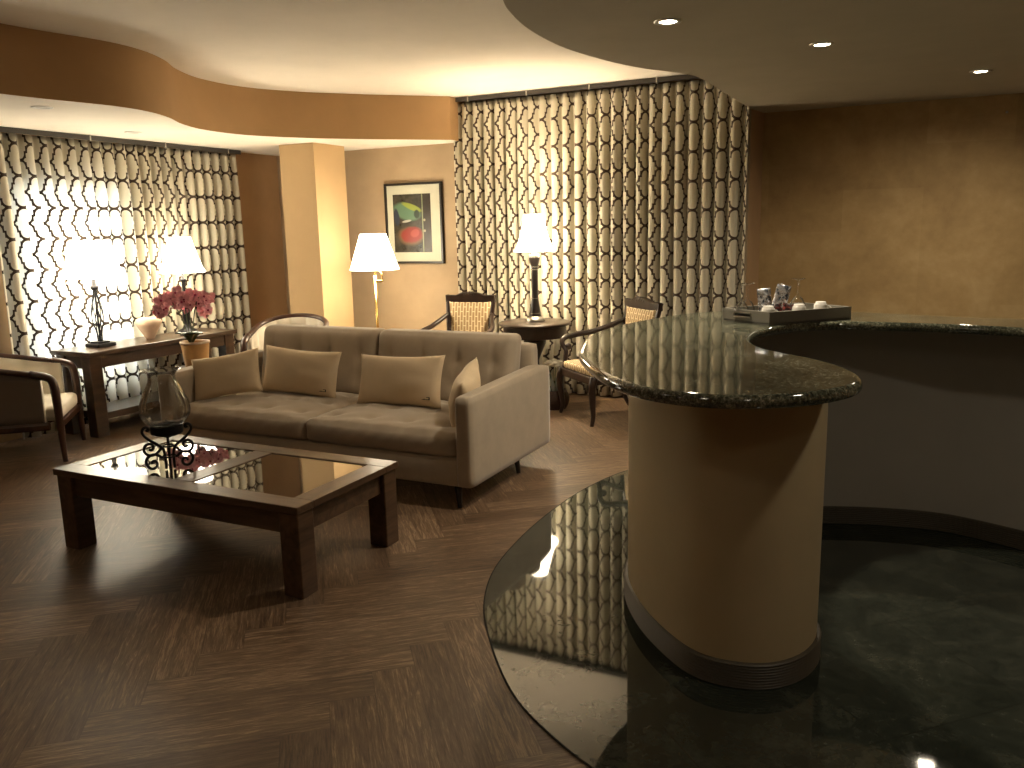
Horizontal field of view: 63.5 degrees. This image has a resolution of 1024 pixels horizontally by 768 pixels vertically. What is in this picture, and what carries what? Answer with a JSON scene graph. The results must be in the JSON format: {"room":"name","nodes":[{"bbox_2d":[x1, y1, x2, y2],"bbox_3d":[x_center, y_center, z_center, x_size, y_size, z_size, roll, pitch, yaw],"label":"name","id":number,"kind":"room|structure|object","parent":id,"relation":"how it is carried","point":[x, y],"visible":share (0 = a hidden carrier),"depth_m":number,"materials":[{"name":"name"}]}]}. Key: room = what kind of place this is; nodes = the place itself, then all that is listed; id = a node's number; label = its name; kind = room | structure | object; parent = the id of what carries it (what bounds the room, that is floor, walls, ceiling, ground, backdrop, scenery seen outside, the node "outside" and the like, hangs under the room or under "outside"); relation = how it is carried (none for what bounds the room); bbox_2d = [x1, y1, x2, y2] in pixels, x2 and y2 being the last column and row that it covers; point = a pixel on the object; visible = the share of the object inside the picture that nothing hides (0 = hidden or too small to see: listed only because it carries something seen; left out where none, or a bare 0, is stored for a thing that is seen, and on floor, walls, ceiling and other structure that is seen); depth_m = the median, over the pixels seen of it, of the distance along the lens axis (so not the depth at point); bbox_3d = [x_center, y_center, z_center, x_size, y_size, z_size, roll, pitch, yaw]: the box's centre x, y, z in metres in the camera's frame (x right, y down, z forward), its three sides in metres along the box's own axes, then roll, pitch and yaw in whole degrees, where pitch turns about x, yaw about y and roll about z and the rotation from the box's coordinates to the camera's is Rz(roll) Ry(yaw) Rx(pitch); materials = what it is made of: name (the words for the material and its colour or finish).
{"room":"living room","nodes":[
{"label":"living room","id":0,"kind":"room"},
{"bbox_2d":[0,132,287,442],"bbox_3d":[-4.822,-0.680,5.134,0.200,2.840,10.490,4,12,26],"label":"wall","id":1,"kind":"structure","parent":0,"point":[257,173],"depth_m":9.06,"materials":[{"name":"beige paint"}]},
{"bbox_2d":[0,23,463,155],"bbox_3d":[-3.713,-1.784,4.275,2.400,0.400,9.930,4,12,26],"label":"soffit","id":2,"kind":"structure","parent":1,"relation":"in","point":[94,87],"depth_m":6.54,"materials":[{"name":"paint"}]},
{"bbox_2d":[30,106,52,109],"bbox_3d":[-3.068,-1.804,5.406,0.132,0.007,0.132,4,12,26],"label":"recessed light","id":3,"kind":"object","parent":2,"relation":"attached to","point":[33,107],"visible":1,"depth_m":5.40,"materials":[{"name":"white plastic"}]},
{"bbox_2d":[0,126,240,154],"bbox_3d":[-3.587,-2.064,6.961,0.129,0.052,3.480,4,12,26],"label":"track","id":4,"kind":"object","parent":2,"relation":"attached to","point":[2,129],"visible":1,"depth_m":7.13,"materials":[{"name":"brown metal"}]},
{"bbox_2d":[0,133,250,439],"bbox_3d":[-3.395,-0.954,7.564,0.127,2.385,2.600,4,12,26],"label":"curtain","id":5,"kind":"object","parent":4,"relation":"hanging from","point":[55,192],"visible":0.66,"depth_m":7.29,"materials":[{"name":"fabric"}]},
{"bbox_2d":[124,131,141,133],"bbox_3d":[-3.117,-2.068,6.810,0.132,0.007,0.132,4,12,26],"label":"recessed light","id":6,"kind":"object","parent":2,"relation":"attached to","point":[129,132],"visible":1,"depth_m":6.80,"materials":[{"name":"grey glass"}]},
{"bbox_2d":[279,142,353,326],"bbox_3d":[-1.957,-1.162,8.432,0.420,2.440,0.480,4,12,26],"label":"wall column","id":7,"kind":"structure","parent":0,"point":[313,175],"depth_m":8.20,"materials":[{"name":"paint"}]},
{"bbox_2d":[0,0,685,97],"bbox_3d":[-0.447,-1.842,2.851,10.100,0.100,10.890,4,12,26],"label":"ceiling","id":8,"kind":"structure","parent":0,"point":[452,48],"depth_m":5.51,"materials":[{"name":"paint"}]},
{"bbox_2d":[455,74,699,101],"bbox_3d":[0.711,-2.647,7.397,2.730,0.052,0.134,4,12,26],"label":"track","id":9,"kind":"object","parent":8,"relation":"attached to","point":[657,80],"visible":0.72,"depth_m":7.39,"materials":[{"name":"brown metal"}]},
{"bbox_2d":[454,80,748,397],"bbox_3d":[0.736,-1.265,7.677,2.805,2.775,0.128,4,12,26],"label":"curtain","id":10,"kind":"object","parent":9,"relation":"hanging from","point":[641,190],"visible":0.7,"depth_m":7.54,"materials":[{"name":"beige fabric"}]},
{"bbox_2d":[0,392,1023,767],"bbox_3d":[-0.384,1.045,3.396,10.100,0.104,10.890,4,12,26],"label":"floor","id":11,"kind":"structure","parent":0,"point":[167,640],"depth_m":3.24,"materials":[{"name":"brown wood"}]},
{"bbox_2d":[0,353,85,461],"bbox_3d":[-3.691,0.147,6.172,0.745,0.789,0.740,-4,11,-16],"label":"barrel armchair","id":12,"kind":"object","parent":11,"relation":"on","point":[32,390],"visible":1,"depth_m":5.92,"materials":[{"name":"beige fabric"}]},
{"bbox_2d":[44,392,76,420],"bbox_3d":[-3.648,0.175,6.190,0.618,0.129,0.602,-4,11,-16],"label":"seat cushion","id":13,"kind":"object","parent":12,"relation":"on","point":[69,400],"depth_m":6.21,"materials":[{"name":"beige fabric"}]},
{"bbox_2d":[50,328,236,437],"bbox_3d":[-3.189,-0.056,7.404,0.470,0.700,1.600,4,12,26],"label":"console table","id":14,"kind":"object","parent":11,"relation":"on","point":[90,360],"visible":0.66,"depth_m":6.84,"materials":[{"name":"brown wood"}]},
{"bbox_2d":[61,240,123,347],"bbox_3d":[-3.443,-0.743,6.837,0.470,0.870,0.470,4,12,26],"label":"table lamp","id":15,"kind":"object","parent":14,"relation":"on","point":[93,260],"visible":1,"depth_m":6.66,"materials":[{"name":"white fabric"}]},
{"bbox_2d":[90,279,98,290],"bbox_3d":[-3.444,-0.821,6.822,0.068,0.110,0.068,4,12,26],"label":"socket","id":16,"kind":"object","parent":15,"relation":"attached to","point":[94,287],"depth_m":6.81,"materials":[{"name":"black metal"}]},
{"bbox_2d":[83,391,159,418],"bbox_3d":[-3.192,0.133,7.443,0.375,0.055,1.350,4,12,26],"label":"shelf","id":17,"kind":"object","parent":14,"relation":"attached to","point":[116,408],"depth_m":7.08,"materials":[{"name":"brown wood"}]},
{"bbox_2d":[135,317,161,338],"bbox_3d":[-3.217,-0.496,7.341,0.221,0.189,0.221,4,12,26],"label":"stone vase","id":18,"kind":"object","parent":14,"relation":"on","point":[149,327],"visible":0.98,"depth_m":7.27,"materials":[{"name":"white stone"}]},
{"bbox_2d":[159,237,205,333],"bbox_3d":[-3.037,-0.921,7.654,0.410,0.900,0.410,4,12,26],"label":"table lamp","id":19,"kind":"object","parent":14,"relation":"on","point":[180,255],"visible":0.91,"depth_m":7.49,"materials":[{"name":"white fabric"}]},
{"bbox_2d":[53,435,398,598],"bbox_3d":[-1.473,0.629,4.308,1.602,0.430,0.786,4,12,26],"label":"coffee table","id":20,"kind":"object","parent":11,"relation":"on","point":[290,492],"visible":0.97,"depth_m":4.10,"materials":[{"name":"brown wood"}]},
{"bbox_2d":[138,366,194,469],"bbox_3d":[-1.752,0.177,4.189,0.239,0.512,0.239,2,11,15],"label":"candle holder","id":21,"kind":"object","parent":20,"relation":"on","point":[167,428],"visible":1,"depth_m":4.17,"materials":[{"name":"black metal"}]},
{"bbox_2d":[150,422,182,436],"bbox_3d":[-1.751,0.229,4.199,0.156,0.050,0.156,4,12,26],"label":"candle cup","id":22,"kind":"object","parent":21,"relation":"on","point":[163,429],"depth_m":4.14,"materials":[{"name":"black metal"}]},
{"bbox_2d":[240,313,328,351],"bbox_3d":[-1.995,-0.179,7.512,0.690,0.861,0.694,-1,11,2],"label":"barrel armchair","id":23,"kind":"object","parent":11,"relation":"on","point":[254,338],"visible":0.12,"depth_m":7.61,"materials":[{"name":"brown wood"}]},
{"bbox_2d":[157,324,549,507],"bbox_3d":[-1.095,0.117,5.709,2.465,0.911,1.163,4,12,26],"label":"sofa","id":24,"kind":"object","parent":11,"relation":"on","point":[499,422],"visible":0.68,"depth_m":5.40,"materials":[{"name":"beige fabric"}]},
{"bbox_2d":[191,348,262,400],"bbox_3d":[-2.013,-0.064,5.849,0.540,0.373,0.190,-1,11,2],"label":"throw pillow","id":25,"kind":"object","parent":24,"relation":"on","point":[235,373],"visible":1,"depth_m":5.79,"materials":[{"name":"beige fabric"}]},
{"bbox_2d":[176,391,358,439],"bbox_3d":[-1.650,0.176,5.804,1.122,0.177,0.825,4,12,26],"label":"seat cushion","id":26,"kind":"object","parent":24,"relation":"on","point":[255,415],"depth_m":5.53,"materials":[{"name":"beige fabric"}]},
{"bbox_2d":[262,345,341,397],"bbox_3d":[-1.498,-0.086,5.876,0.667,0.356,0.177,4,12,27],"label":"throw pillow","id":27,"kind":"object","parent":24,"relation":"on","point":[313,373],"visible":1,"depth_m":5.79,"materials":[{"name":"beige fabric"}]},
{"bbox_2d":[261,324,384,393],"bbox_3d":[-1.421,-0.188,6.173,1.052,0.470,0.274,4,12,26],"label":"cushion","id":28,"kind":"object","parent":24,"relation":"on","point":[353,342],"depth_m":6.00,"materials":[{"name":"beige fabric"}]},
{"bbox_2d":[306,400,456,456],"bbox_3d":[-0.649,0.245,5.322,1.092,0.177,0.825,4,12,26],"label":"seat cushion","id":29,"kind":"object","parent":24,"relation":"on","point":[395,430],"depth_m":5.04,"materials":[{"name":"beige fabric"}]},
{"bbox_2d":[357,354,444,408],"bbox_3d":[-0.739,-0.024,5.476,0.696,0.364,0.185,5,12,30],"label":"throw pillow","id":30,"kind":"object","parent":24,"relation":"on","point":[416,381],"visible":1,"depth_m":5.39,"materials":[{"name":"beige fabric"}]},
{"bbox_2d":[378,328,520,400],"bbox_3d":[-0.458,-0.121,5.710,1.072,0.470,0.274,4,12,26],"label":"cushion","id":31,"kind":"object","parent":24,"relation":"on","point":[498,355],"depth_m":5.58,"materials":[{"name":"beige fabric"}]},
{"bbox_2d":[448,357,480,427],"bbox_3d":[-0.278,0.058,5.044,0.181,0.383,0.536,1,11,12],"label":"throw pillow","id":32,"kind":"object","parent":24,"relation":"on","point":[469,379],"visible":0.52,"depth_m":4.89,"materials":[{"name":"beige fabric"}]},
{"bbox_2d":[350,234,398,327],"bbox_3d":[-1.302,-0.651,7.995,0.464,1.570,0.464,1,11,12],"label":"floor lamp","id":33,"kind":"object","parent":11,"relation":"on","point":[373,252],"visible":0.83,"depth_m":7.74,"materials":[{"name":"white fabric"}]},
{"bbox_2d":[421,291,495,331],"bbox_3d":[-0.479,-0.337,7.748,0.711,1.021,0.626,2,11,19],"label":"armchair","id":34,"kind":"object","parent":11,"relation":"on","point":[471,311],"visible":0.3,"depth_m":7.90,"materials":[{"name":"beige fabric"}]},
{"bbox_2d":[498,318,570,364],"bbox_3d":[0.214,-0.202,7.629,0.670,0.747,0.670,4,12,26],"label":"round table","id":35,"kind":"object","parent":11,"relation":"on","point":[537,333],"visible":0.55,"depth_m":7.35,"materials":[{"name":"brown wood"}]},
{"bbox_2d":[514,208,554,321],"bbox_3d":[0.204,-1.078,7.505,0.370,1.020,0.370,4,12,26],"label":"table lamp","id":36,"kind":"object","parent":35,"relation":"on","point":[534,238],"visible":1,"depth_m":7.38,"materials":[{"name":"white fabric"}]},
{"bbox_2d":[483,470,626,767],"bbox_3d":[1.315,0.922,3.581,2.899,0.008,6.985,-4,11,-12],"label":"trim","id":37,"kind":"structure","parent":11,"relation":"on","point":[496,660],"depth_m":3.04,"materials":[{"name":"black metal"}]},
{"bbox_2d":[544,359,568,409],"bbox_3d":[0.382,0.001,7.405,0.263,0.435,0.263,4,12,26],"label":"basket","id":38,"kind":"object","parent":11,"relation":"on","point":[555,403],"visible":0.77,"depth_m":7.33,"materials":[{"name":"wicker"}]},
{"bbox_2d":[556,296,663,426],"bbox_3d":[0.828,-0.221,7.007,0.712,1.011,0.802,-5,11,-21],"label":"armchair","id":39,"kind":"object","parent":11,"relation":"on","point":[636,309],"visible":0.52,"depth_m":7.06,"materials":[{"name":"wood"}]},
{"bbox_2d":[579,311,1023,688],"bbox_3d":[1.625,0.331,3.655,2.829,1.116,2.233,-3,11,-7],"label":"bar counter","id":40,"kind":"object","parent":11,"relation":"on","point":[745,439],"depth_m":3.11,"materials":[{"name":"paint"}]},
{"bbox_2d":[722,302,851,324],"bbox_3d":[1.367,-0.352,4.129,0.543,0.062,0.308,-6,12,-22],"label":"serving tray","id":41,"kind":"object","parent":40,"relation":"on","point":[837,312],"visible":0.94,"depth_m":4.01,"materials":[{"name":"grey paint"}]},
{"bbox_2d":[734,284,748,309],"bbox_3d":[1.131,-0.408,4.086,0.071,0.174,0.071,4,12,26],"label":"wine glass","id":42,"kind":"object","parent":41,"relation":"on","point":[736,284],"visible":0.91,"depth_m":4.09,"materials":[{"name":"white"}]},
{"bbox_2d":[740,283,754,310],"bbox_3d":[1.179,-0.419,4.142,0.071,0.174,0.071,4,12,26],"label":"wine glass","id":43,"kind":"object","parent":41,"relation":"on","point":[742,283],"visible":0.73,"depth_m":4.15,"materials":[{"name":"white"}]},
{"bbox_2d":[757,288,771,310],"bbox_3d":[1.244,-0.394,4.070,0.081,0.161,0.026,0,11,8],"label":"packet","id":44,"kind":"object","parent":41,"relation":"on","point":[763,295],"visible":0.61,"depth_m":4.06,"materials":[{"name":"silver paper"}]},
{"bbox_2d":[761,306,777,311],"bbox_3d":[1.230,-0.337,3.968,0.071,0.075,0.082,9,15,43],"label":"coffee cup","id":45,"kind":"object","parent":41,"relation":"on","point":[765,308],"visible":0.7,"depth_m":3.94,"materials":[{"name":"white ceramic"}]},
{"bbox_2d":[773,304,782,311],"bbox_3d":[1.299,-0.348,4.041,0.064,0.086,0.034,-4,11,-15],"label":"packet","id":46,"kind":"object","parent":41,"relation":"on","point":[777,307],"visible":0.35,"depth_m":4.04,"materials":[{"name":"red paper"}]},
{"bbox_2d":[772,284,791,307],"bbox_3d":[1.318,-0.403,4.074,0.104,0.184,0.027,2,11,15],"label":"packet","id":47,"kind":"object","parent":41,"relation":"on","point":[782,292],"visible":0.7,"depth_m":4.06,"materials":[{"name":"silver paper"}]},
{"bbox_2d":[782,303,792,310],"bbox_3d":[1.347,-0.355,4.062,0.063,0.088,0.026,2,11,16],"label":"packet","id":48,"kind":"object","parent":41,"relation":"on","point":[786,307],"visible":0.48,"depth_m":4.06,"materials":[{"name":"red paper"}]},
{"bbox_2d":[790,278,805,303],"bbox_3d":[1.463,-0.449,4.239,0.076,0.185,0.076,4,12,26],"label":"wine glass","id":49,"kind":"object","parent":41,"relation":"on","point":[792,278],"visible":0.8,"depth_m":4.25,"materials":[{"name":"white"}]},
{"bbox_2d":[792,304,805,309],"bbox_3d":[1.393,-0.352,4.032,0.071,0.075,0.082,-7,12,-30],"label":"coffee cup","id":50,"kind":"object","parent":41,"relation":"on","point":[796,306],"visible":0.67,"depth_m":4.00,"materials":[{"name":"white ceramic"}]},
{"bbox_2d":[813,301,831,308],"bbox_3d":[1.542,-0.374,4.128,0.082,0.075,0.071,-4,11,-17],"label":"coffee cup","id":51,"kind":"object","parent":41,"relation":"on","point":[818,304],"visible":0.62,"depth_m":4.10,"materials":[{"name":"white ceramic"}]},
{"bbox_2d":[579,311,1023,408],"bbox_3d":[1.614,-0.197,3.556,2.829,0.042,2.233,-3,11,-7],"label":"countertop","id":52,"kind":"structure","parent":40,"relation":"on","point":[703,359],"depth_m":2.96,"materials":[{"name":"stone"}]},
{"bbox_3d":[-2.583,0.116,6.848,0.272,0.537,0.281,4,12,26],"label":"plant stand","id":53,"kind":"object","parent":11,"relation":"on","visible":0},
{"bbox_2d":[180,339,209,366],"bbox_3d":[-2.590,-0.252,6.785,0.234,0.207,0.234,0,11,9],"label":"flower pot","id":54,"kind":"object","parent":53,"relation":"on","point":[198,349],"visible":0.8,"depth_m":6.70,"materials":[{"name":"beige ceramic"}]},
{"bbox_2d":[152,286,214,341],"bbox_3d":[-2.634,-0.533,6.676,0.208,0.526,0.499,8,14,40],"label":"orchid plant","id":55,"kind":"object","parent":54,"relation":"in","point":[186,300],"visible":0.98,"depth_m":6.66,"materials":[{"name":"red plant"}]},
{"bbox_2d":[276,78,751,330],"bbox_3d":[-0.237,-1.393,8.374,5.155,2.840,0.200,4,12,26],"label":"wall","id":56,"kind":"structure","parent":0,"point":[412,295],"depth_m":8.71,"materials":[{"name":"beige paint"}]},
{"bbox_2d":[383,181,444,263],"bbox_3d":[-1.013,-1.661,8.567,0.690,0.820,0.038,4,12,26],"label":"framed picture","id":57,"kind":"object","parent":56,"relation":"attached to","point":[414,217],"visible":0.84,"depth_m":8.56,"materials":[{"name":"black"}]},
{"bbox_2d":[393,193,431,251],"bbox_3d":[-1.032,-1.664,8.578,0.455,0.592,0.003,4,12,26],"label":"print","id":58,"kind":"object","parent":57,"relation":"attached to","point":[412,212],"depth_m":8.57},
{"bbox_2d":[746,109,763,305],"bbox_3d":[2.065,-1.271,7.464,0.300,2.840,0.559,4,12,26],"label":"wall","id":59,"kind":"structure","parent":0,"point":[757,117],"depth_m":7.26,"materials":[{"name":"beige paint"}]},
{"bbox_2d":[503,0,1023,112],"bbox_3d":[2.649,-1.891,3.830,4.782,0.300,5.844,4,12,26],"label":"ceiling","id":60,"kind":"structure","parent":0,"point":[758,53],"depth_m":4.43,"materials":[{"name":"paint"}]},
{"bbox_2d":[654,18,681,25],"bbox_3d":[0.734,-1.705,3.899,0.132,0.007,0.132,4,12,26],"label":"recessed light","id":61,"kind":"object","parent":60,"relation":"in","point":[664,21],"visible":1,"depth_m":3.89,"materials":[{"name":"white glass"}]},
{"bbox_2d":[809,41,834,47],"bbox_3d":[1.677,-1.835,4.480,0.132,0.007,0.132,4,12,26],"label":"recessed light","id":62,"kind":"object","parent":60,"relation":"in","point":[825,43],"visible":1,"depth_m":4.47,"materials":[{"name":"white glass"}]},
{"bbox_2d":[969,69,992,73],"bbox_3d":[3.066,-2.042,5.413,0.132,0.007,0.132,4,12,26],"label":"recessed light","id":63,"kind":"object","parent":60,"relation":"in","point":[981,71],"visible":1,"depth_m":5.41,"materials":[{"name":"white"}]},
{"bbox_2d":[758,93,1023,318],"bbox_3d":[4.212,-1.161,6.627,4.300,2.840,0.200,4,12,26],"label":"wall","id":64,"kind":"structure","parent":0,"point":[915,207],"depth_m":6.93,"materials":[{"name":"brown paint"}]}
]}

